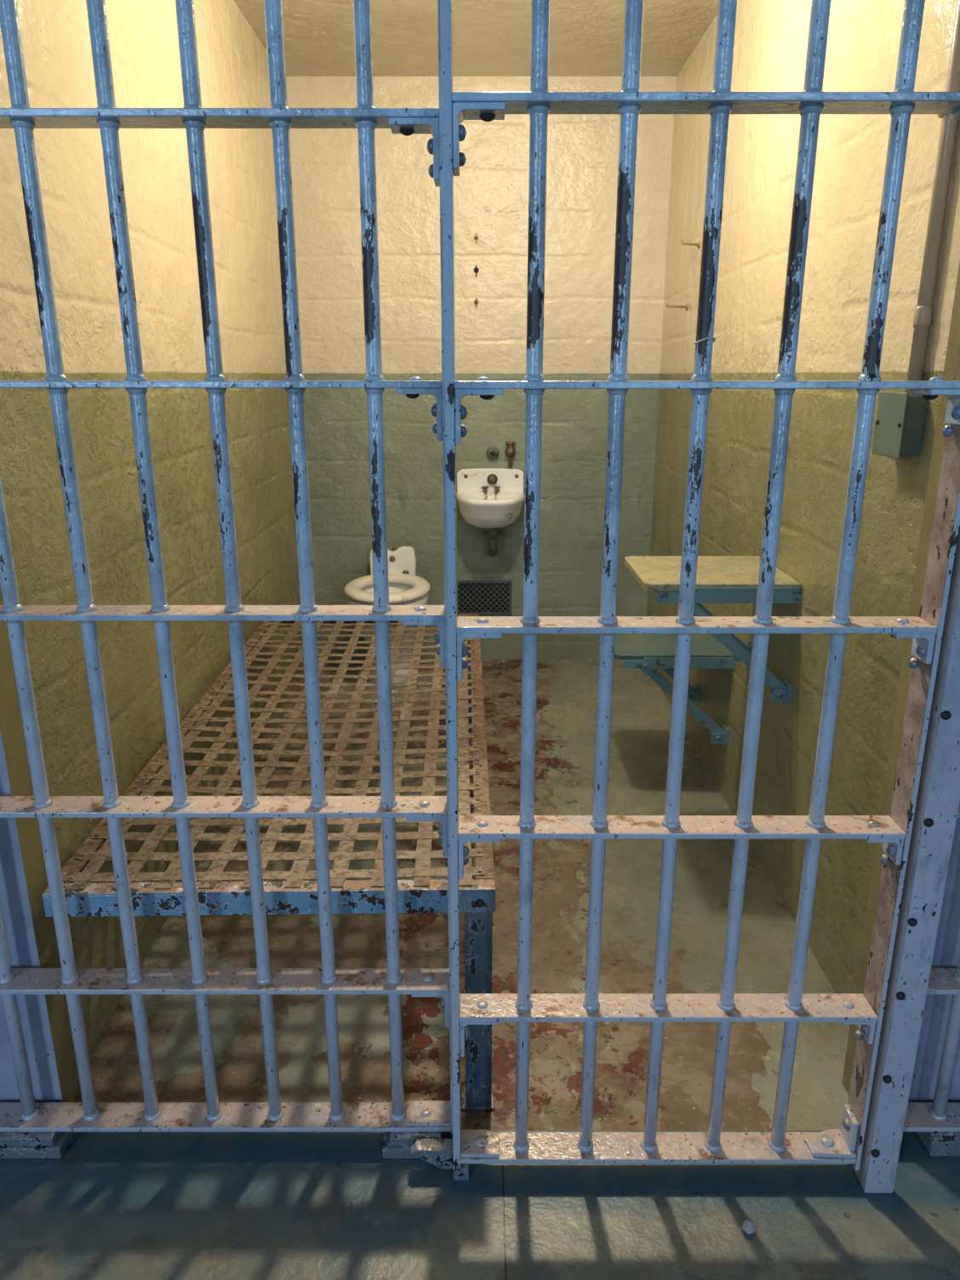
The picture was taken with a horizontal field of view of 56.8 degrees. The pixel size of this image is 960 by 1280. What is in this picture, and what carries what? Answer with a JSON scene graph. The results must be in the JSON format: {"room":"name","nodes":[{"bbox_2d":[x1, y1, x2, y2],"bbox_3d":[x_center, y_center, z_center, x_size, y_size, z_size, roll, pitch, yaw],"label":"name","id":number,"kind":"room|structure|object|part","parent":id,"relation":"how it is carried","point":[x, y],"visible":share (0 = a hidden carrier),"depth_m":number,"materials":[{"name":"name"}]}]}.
{"room":"prison interior","nodes":[
{"label":"prison interior","id":0,"kind":"room"},
{"bbox_2d":[0,584,80,1102],"bbox_3d":[-1.636,-0.353,1.512,1.528,2.810,0.100,0,17,0],"label":"wall","id":1,"kind":"structure","parent":0,"point":[31,935],"depth_m":1.75,"materials":[{"name":"blue metal"}]},
{"bbox_2d":[0,0,304,1053],"bbox_3d":[-0.975,-0.803,3.016,0.150,2.810,3.040,0,17,0],"label":"wall","id":2,"kind":"structure","parent":0,"point":[143,34],"depth_m":2.33,"materials":[{"name":"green paint"}]},
{"bbox_2d":[234,0,718,76],"bbox_3d":[0.000,-2.214,2.621,2.100,0.120,3.290,0,17,0],"label":"ceiling","id":3,"kind":"structure","parent":0,"point":[491,37],"depth_m":3.57,"materials":[{"name":"beige paint"}]},
{"bbox_2d":[0,659,959,1279],"bbox_3d":[0.000,1.157,1.541,4.800,0.100,7.290,0,17,0],"label":"floor","id":4,"kind":"structure","parent":0,"point":[567,689],"depth_m":1.93,"materials":[{"name":"paint"}]},
{"bbox_2d":[0,0,452,1158],"bbox_3d":[-0.624,-0.231,1.437,1.152,2.620,0.086,0,17,0],"label":"bars","id":5,"kind":"object","parent":4,"relation":"in","point":[29,1128],"visible":1,"depth_m":1.52,"materials":[{"name":"blue paint"}]},
{"bbox_3d":[-0.629,-0.758,1.290,1.142,0.011,0.066,0,17,0],"label":"rail","id":6,"kind":"part","parent":5,"relation":"part of","materials":[{"name":"blue metal"}]},
{"bbox_3d":[-0.629,-0.402,1.396,1.142,0.011,0.066,0,17,0],"label":"rail","id":7,"kind":"part","parent":5,"relation":"part of","materials":[{"name":"blue metal"}]},
{"bbox_3d":[-0.629,-0.046,1.503,1.142,0.011,0.066,0,17,0],"label":"rail","id":8,"kind":"part","parent":5,"relation":"part of","materials":[{"name":"metal"}]},
{"bbox_3d":[-0.629,0.302,1.607,1.142,0.011,0.066,0,17,0],"label":"rail","id":9,"kind":"part","parent":5,"relation":"part of","materials":[{"name":"metal"}]},
{"bbox_3d":[-0.629,0.658,1.713,1.142,0.011,0.066,0,17,0],"label":"rail","id":10,"kind":"part","parent":5,"relation":"part of","materials":[{"name":"blue metal"}]},
{"bbox_3d":[-0.629,0.971,1.807,1.142,0.011,0.066,0,17,0],"label":"rail","id":11,"kind":"part","parent":5,"relation":"part of","materials":[{"name":"metal"}]},
{"bbox_3d":[-0.104,0.962,1.805,0.092,0.007,0.059,0,17,0],"label":"plate","id":12,"kind":"part","parent":5,"relation":"part of","materials":[{"name":"blue paint"}]},
{"bbox_2d":[41,613,495,1110],"bbox_3d":[-0.427,0.446,2.794,0.878,0.544,2.086,0,17,-1],"label":"frame","id":13,"kind":"object","parent":4,"relation":"on","point":[421,894],"visible":0.83,"depth_m":2.01,"materials":[{"name":"blue paint"}]},
{"bbox_3d":[-0.847,0.216,2.721,0.038,0.051,2.070,0,17,-1],"label":"rail","id":14,"kind":"part","parent":13,"relation":"part of","materials":[{"name":"metal"}]},
{"bbox_3d":[-0.409,0.508,1.750,0.878,0.052,0.038,0,17,-1],"label":"rail","id":15,"kind":"part","parent":13,"relation":"part of","materials":[{"name":"metal"}]},
{"bbox_3d":[-0.445,-0.078,3.706,0.878,0.050,0.038,0,17,-1],"label":"rail","id":16,"kind":"part","parent":13,"relation":"part of","materials":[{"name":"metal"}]},
{"bbox_3d":[-0.041,0.161,3.769,0.069,0.532,0.064,0,17,-1],"label":"leg","id":17,"kind":"part","parent":13,"relation":"part of","materials":[{"name":"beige metal"}]},
{"bbox_3d":[-0.006,0.737,1.842,0.069,0.532,0.064,0,17,-1],"label":"leg","id":18,"kind":"part","parent":13,"relation":"part of","materials":[{"name":"blue paint"}]},
{"bbox_3d":[-0.007,0.212,2.735,0.038,0.051,2.070,0,17,-1],"label":"rail","id":19,"kind":"part","parent":13,"relation":"part of","materials":[{"name":"metal"}]},
{"bbox_2d":[343,546,430,688],"bbox_3d":[-0.455,-0.107,4.468,0.425,0.644,0.667,0,17,0],"label":"toilet","id":20,"kind":"object","parent":4,"relation":"on","point":[405,587],"visible":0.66,"depth_m":4.43,"materials":[{"name":"ceramic"}]},
{"bbox_3d":[-0.455,-0.256,4.370,0.425,0.048,0.565,0,17,0],"label":"seat","id":21,"kind":"part","parent":20,"relation":"part of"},
{"bbox_3d":[-0.454,-0.401,4.666,0.242,0.194,0.110,0,17,0],"label":"plate","id":22,"kind":"part","parent":20,"relation":"part of","materials":[{"name":"ceramic"}]},
{"bbox_2d":[742,1217,755,1234],"bbox_3d":[0.490,1.069,1.620,0.026,0.024,0.026,0,17,0],"label":"pebble","id":23,"kind":"object","parent":4,"relation":"on","point":[749,1226],"visible":1,"depth_m":1.61,"materials":[{"name":"grey stone"}]},
{"bbox_2d":[851,525,959,1193],"bbox_3d":[0.762,-0.207,1.354,0.056,2.620,0.087,0,17,0],"label":"post","id":24,"kind":"object","parent":4,"relation":"on","point":[938,800],"visible":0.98,"depth_m":1.53,"materials":[{"name":"blue metal"}]},
{"bbox_2d":[410,0,959,1180],"bbox_3d":[0.298,-0.213,1.375,0.867,2.620,0.066,0,17,0],"label":"door","id":25,"kind":"structure","parent":24,"relation":"attached to","point":[844,1145],"depth_m":1.43,"materials":[{"name":"blue paint"}]},
{"bbox_3d":[0.000,0.983,1.733,0.075,0.008,0.060,0,17,0],"label":"gusset plate","id":26,"kind":"part","parent":25,"relation":"part of","materials":[{"name":"blue paint"}]},
{"bbox_3d":[0.342,0.992,1.735,0.760,0.011,0.066,0,17,0],"label":"rail","id":27,"kind":"part","parent":25,"relation":"part of","materials":[{"name":"metal"}]},
{"bbox_3d":[0.342,0.680,1.642,0.760,0.011,0.066,0,17,0],"label":"rail","id":28,"kind":"part","parent":25,"relation":"part of","materials":[{"name":"metal"}]},
{"bbox_3d":[0.342,0.323,1.535,0.760,0.011,0.066,0,17,0],"label":"rail","id":29,"kind":"part","parent":25,"relation":"part of","materials":[{"name":"blue metal"}]},
{"bbox_3d":[0.342,-0.025,1.431,0.760,0.011,0.066,0,17,0],"label":"rail","id":30,"kind":"part","parent":25,"relation":"part of","materials":[{"name":"metal"}]},
{"bbox_3d":[0.342,-0.736,1.218,0.760,0.011,0.066,0,17,0],"label":"rail","id":31,"kind":"part","parent":25,"relation":"part of","materials":[{"name":"blue metal"}]},
{"bbox_3d":[0.342,-0.381,1.324,0.760,0.011,0.066,0,17,0],"label":"rail","id":32,"kind":"part","parent":25,"relation":"part of","materials":[{"name":"blue metal"}]},
{"bbox_3d":[0.680,0.951,1.723,0.085,0.075,0.062,0,17,0],"label":"gusset plate","id":33,"kind":"part","parent":25,"relation":"part of","materials":[{"name":"blue paint"}]},
{"bbox_2d":[902,802,959,1156],"bbox_3d":[1.125,-0.223,1.442,0.650,2.600,0.081,0,17,0],"label":"bars","id":34,"kind":"object","parent":4,"relation":"in","point":[936,1123],"visible":0.55,"depth_m":1.77,"materials":[{"name":"blue paint"}]},
{"bbox_3d":[1.125,0.971,1.807,0.650,0.011,0.066,0,17,0],"label":"rail","id":35,"kind":"part","parent":34,"relation":"part of","materials":[{"name":"metal"}]},
{"bbox_3d":[1.125,0.658,1.713,0.650,0.011,0.066,0,17,0],"label":"rail","id":36,"kind":"part","parent":34,"relation":"part of","materials":[{"name":"metal"}]},
{"bbox_3d":[1.125,0.302,1.607,0.650,0.011,0.066,0,17,0],"label":"rail","id":37,"kind":"part","parent":34,"relation":"part of","materials":[{"name":"metal"}]},
{"bbox_2d":[285,76,676,659],"bbox_3d":[0.000,-1.260,4.545,2.100,2.810,0.150,0,17,0],"label":"wall","id":38,"kind":"structure","parent":0,"point":[491,188],"depth_m":4.38,"materials":[{"name":"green paint"}]},
{"bbox_2d":[473,265,479,276],"bbox_3d":[-0.018,-1.787,4.297,0.028,0.052,0.023,0,17,0],"label":"bolt","id":39,"kind":"object","parent":38,"relation":"attached to","point":[476,270],"visible":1,"depth_m":4.30,"materials":[{"name":"black metal"}]},
{"bbox_2d":[474,297,478,307],"bbox_3d":[-0.018,-1.649,4.338,0.023,0.044,0.023,0,17,0],"label":"bolt","id":40,"kind":"object","parent":38,"relation":"attached to","point":[476,301],"visible":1,"depth_m":4.34,"materials":[{"name":"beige metal"}]},
{"bbox_2d":[474,233,478,243],"bbox_3d":[-0.018,-1.927,4.255,0.022,0.042,0.023,0,17,0],"label":"bolt","id":41,"kind":"object","parent":38,"relation":"attached to","point":[476,237],"visible":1,"depth_m":4.26,"materials":[{"name":"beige metal"}]},
{"bbox_2d":[457,580,511,614],"bbox_3d":[0.021,-0.228,4.763,0.293,0.183,0.022,0,17,0],"label":"grate","id":42,"kind":"object","parent":38,"relation":"attached to","point":[473,597],"visible":0.98,"depth_m":4.76,"materials":[{"name":"black metal"}]},
{"bbox_2d":[456,468,524,556],"bbox_3d":[0.053,-0.622,4.471,0.354,0.445,0.360,0,17,0],"label":"sink","id":43,"kind":"object","parent":38,"relation":"attached to","point":[490,499],"visible":0.98,"depth_m":4.54,"materials":[{"name":"ceramic"}]},
{"bbox_2d":[481,485,487,494],"bbox_3d":[0.025,-0.763,4.530,0.032,0.036,0.085,0,17,0],"label":"faucet","id":44,"kind":"object","parent":43,"relation":"on","point":[484,488],"depth_m":4.55,"materials":[{"name":"gold metal"}]},
{"bbox_2d":[456,491,524,528],"bbox_3d":[0.053,-0.642,4.464,0.354,0.168,0.358,0,17,0],"label":"basin","id":45,"kind":"object","parent":43,"relation":"in","point":[482,510],"depth_m":4.36,"materials":[{"name":"ceramic"}]},
{"bbox_2d":[493,485,500,494],"bbox_3d":[0.088,-0.763,4.530,0.032,0.036,0.085,0,17,0],"label":"faucet","id":46,"kind":"object","parent":43,"relation":"on","point":[496,488],"depth_m":4.55,"materials":[{"name":"gold metal"}]},
{"bbox_2d":[457,468,523,491],"bbox_3d":[0.053,-0.816,4.581,0.344,0.138,0.035,0,17,0],"label":"backsplash","id":47,"kind":"structure","parent":38,"relation":"attached to","point":[477,478],"depth_m":4.56,"materials":[{"name":"ceramic"}]},
{"bbox_2d":[486,441,515,467],"bbox_3d":[0.108,-0.949,4.533,0.150,0.130,0.050,0,17,0],"label":"valve","id":48,"kind":"object","parent":38,"relation":"attached to","point":[492,452],"visible":1,"depth_m":4.53,"materials":[{"name":"gold metal"}]},
{"bbox_3d":[0.065,-0.953,4.529,0.028,0.028,0.017,0,17,0],"label":"knob","id":49,"kind":"part","parent":48,"relation":"part of","materials":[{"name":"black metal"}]},
{"bbox_3d":[0.155,-0.999,4.508,0.050,0.020,0.020,0,17,0],"label":"handle","id":50,"kind":"part","parent":48,"relation":"part of","materials":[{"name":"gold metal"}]},
{"bbox_2d":[645,0,959,993],"bbox_3d":[0.975,-0.803,3.016,0.150,2.810,3.040,0,17,0],"label":"wall","id":51,"kind":"structure","parent":0,"point":[771,37],"depth_m":2.42,"materials":[{"name":"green paint"}]},
{"bbox_2d":[613,633,734,744],"bbox_3d":[0.690,0.149,3.412,0.425,0.340,0.501,0,17,0],"label":"stool","id":52,"kind":"object","parent":51,"relation":"attached to","point":[647,652],"visible":0.7,"depth_m":3.20,"materials":[{"name":"teal paint"}]},
{"bbox_3d":[0.704,0.077,3.153,0.393,0.041,0.034,0,17,0],"label":"arm","id":53,"kind":"part","parent":52,"relation":"part of","materials":[{"name":"teal paint"}]},
{"bbox_3d":[0.871,0.218,3.669,0.062,0.060,0.049,0,17,0],"label":"wall plate","id":54,"kind":"part","parent":52,"relation":"part of","materials":[{"name":"teal paint"}]},
{"bbox_3d":[0.871,0.346,3.241,0.062,0.060,0.049,0,17,0],"label":"wall plate","id":55,"kind":"part","parent":52,"relation":"part of","materials":[{"name":"teal paint"}]},
{"bbox_2d":[665,302,688,310],"bbox_3d":[0.851,-1.446,3.847,0.099,0.033,0.027,0,17,0],"label":"wall hook","id":56,"kind":"object","parent":51,"relation":"attached to","point":[686,306],"visible":1,"depth_m":3.84,"materials":[{"name":"beige metal"}]},
{"bbox_2d":[680,239,700,248],"bbox_3d":[0.861,-1.623,3.637,0.079,0.033,0.027,0,17,0],"label":"wall hook","id":57,"kind":"object","parent":51,"relation":"attached to","point":[698,244],"visible":1,"depth_m":3.63,"materials":[{"name":"beige metal"}]},
{"bbox_2d":[624,555,802,703],"bbox_3d":[0.682,-0.046,2.728,0.440,0.355,0.441,0,17,0],"label":"table","id":58,"kind":"object","parent":51,"relation":"attached to","point":[719,579],"visible":0.85,"depth_m":2.55,"materials":[{"name":"teal paint"}]},
{"bbox_3d":[0.696,-0.129,2.497,0.408,0.044,0.034,0,17,0],"label":"arm","id":59,"kind":"part","parent":58,"relation":"part of","materials":[{"name":"teal paint"}]},
{"bbox_3d":[0.871,0.039,2.958,0.062,0.060,0.049,0,17,0],"label":"wall plate","id":60,"kind":"part","parent":58,"relation":"part of","materials":[{"name":"teal paint"}]},
{"bbox_3d":[0.871,0.150,2.588,0.062,0.060,0.049,0,17,0],"label":"wall plate","id":61,"kind":"part","parent":58,"relation":"part of","materials":[{"name":"teal paint"}]},
{"bbox_2d":[871,391,927,458],"bbox_3d":[0.875,-0.450,1.854,0.052,0.130,0.130,0,17,0],"label":"junction box","id":62,"kind":"object","parent":51,"relation":"attached to","point":[900,416],"visible":0.98,"depth_m":1.81,"materials":[{"name":"green paint"}]},
{"bbox_2d":[905,0,959,394],"bbox_3d":[0.879,-1.147,1.619,0.042,1.350,0.080,0,17,0],"label":"conduit","id":63,"kind":"object","parent":51,"relation":"attached to","point":[923,310],"visible":0.77,"depth_m":1.71,"materials":[{"name":"beige metal"}]},
{"bbox_2d":[841,260,959,1102],"bbox_3d":[1.600,-0.353,1.512,1.600,2.810,0.100,0,17,0],"label":"wall","id":64,"kind":"structure","parent":0,"point":[946,953],"depth_m":1.74,"materials":[{"name":"blue metal"}]}
]}

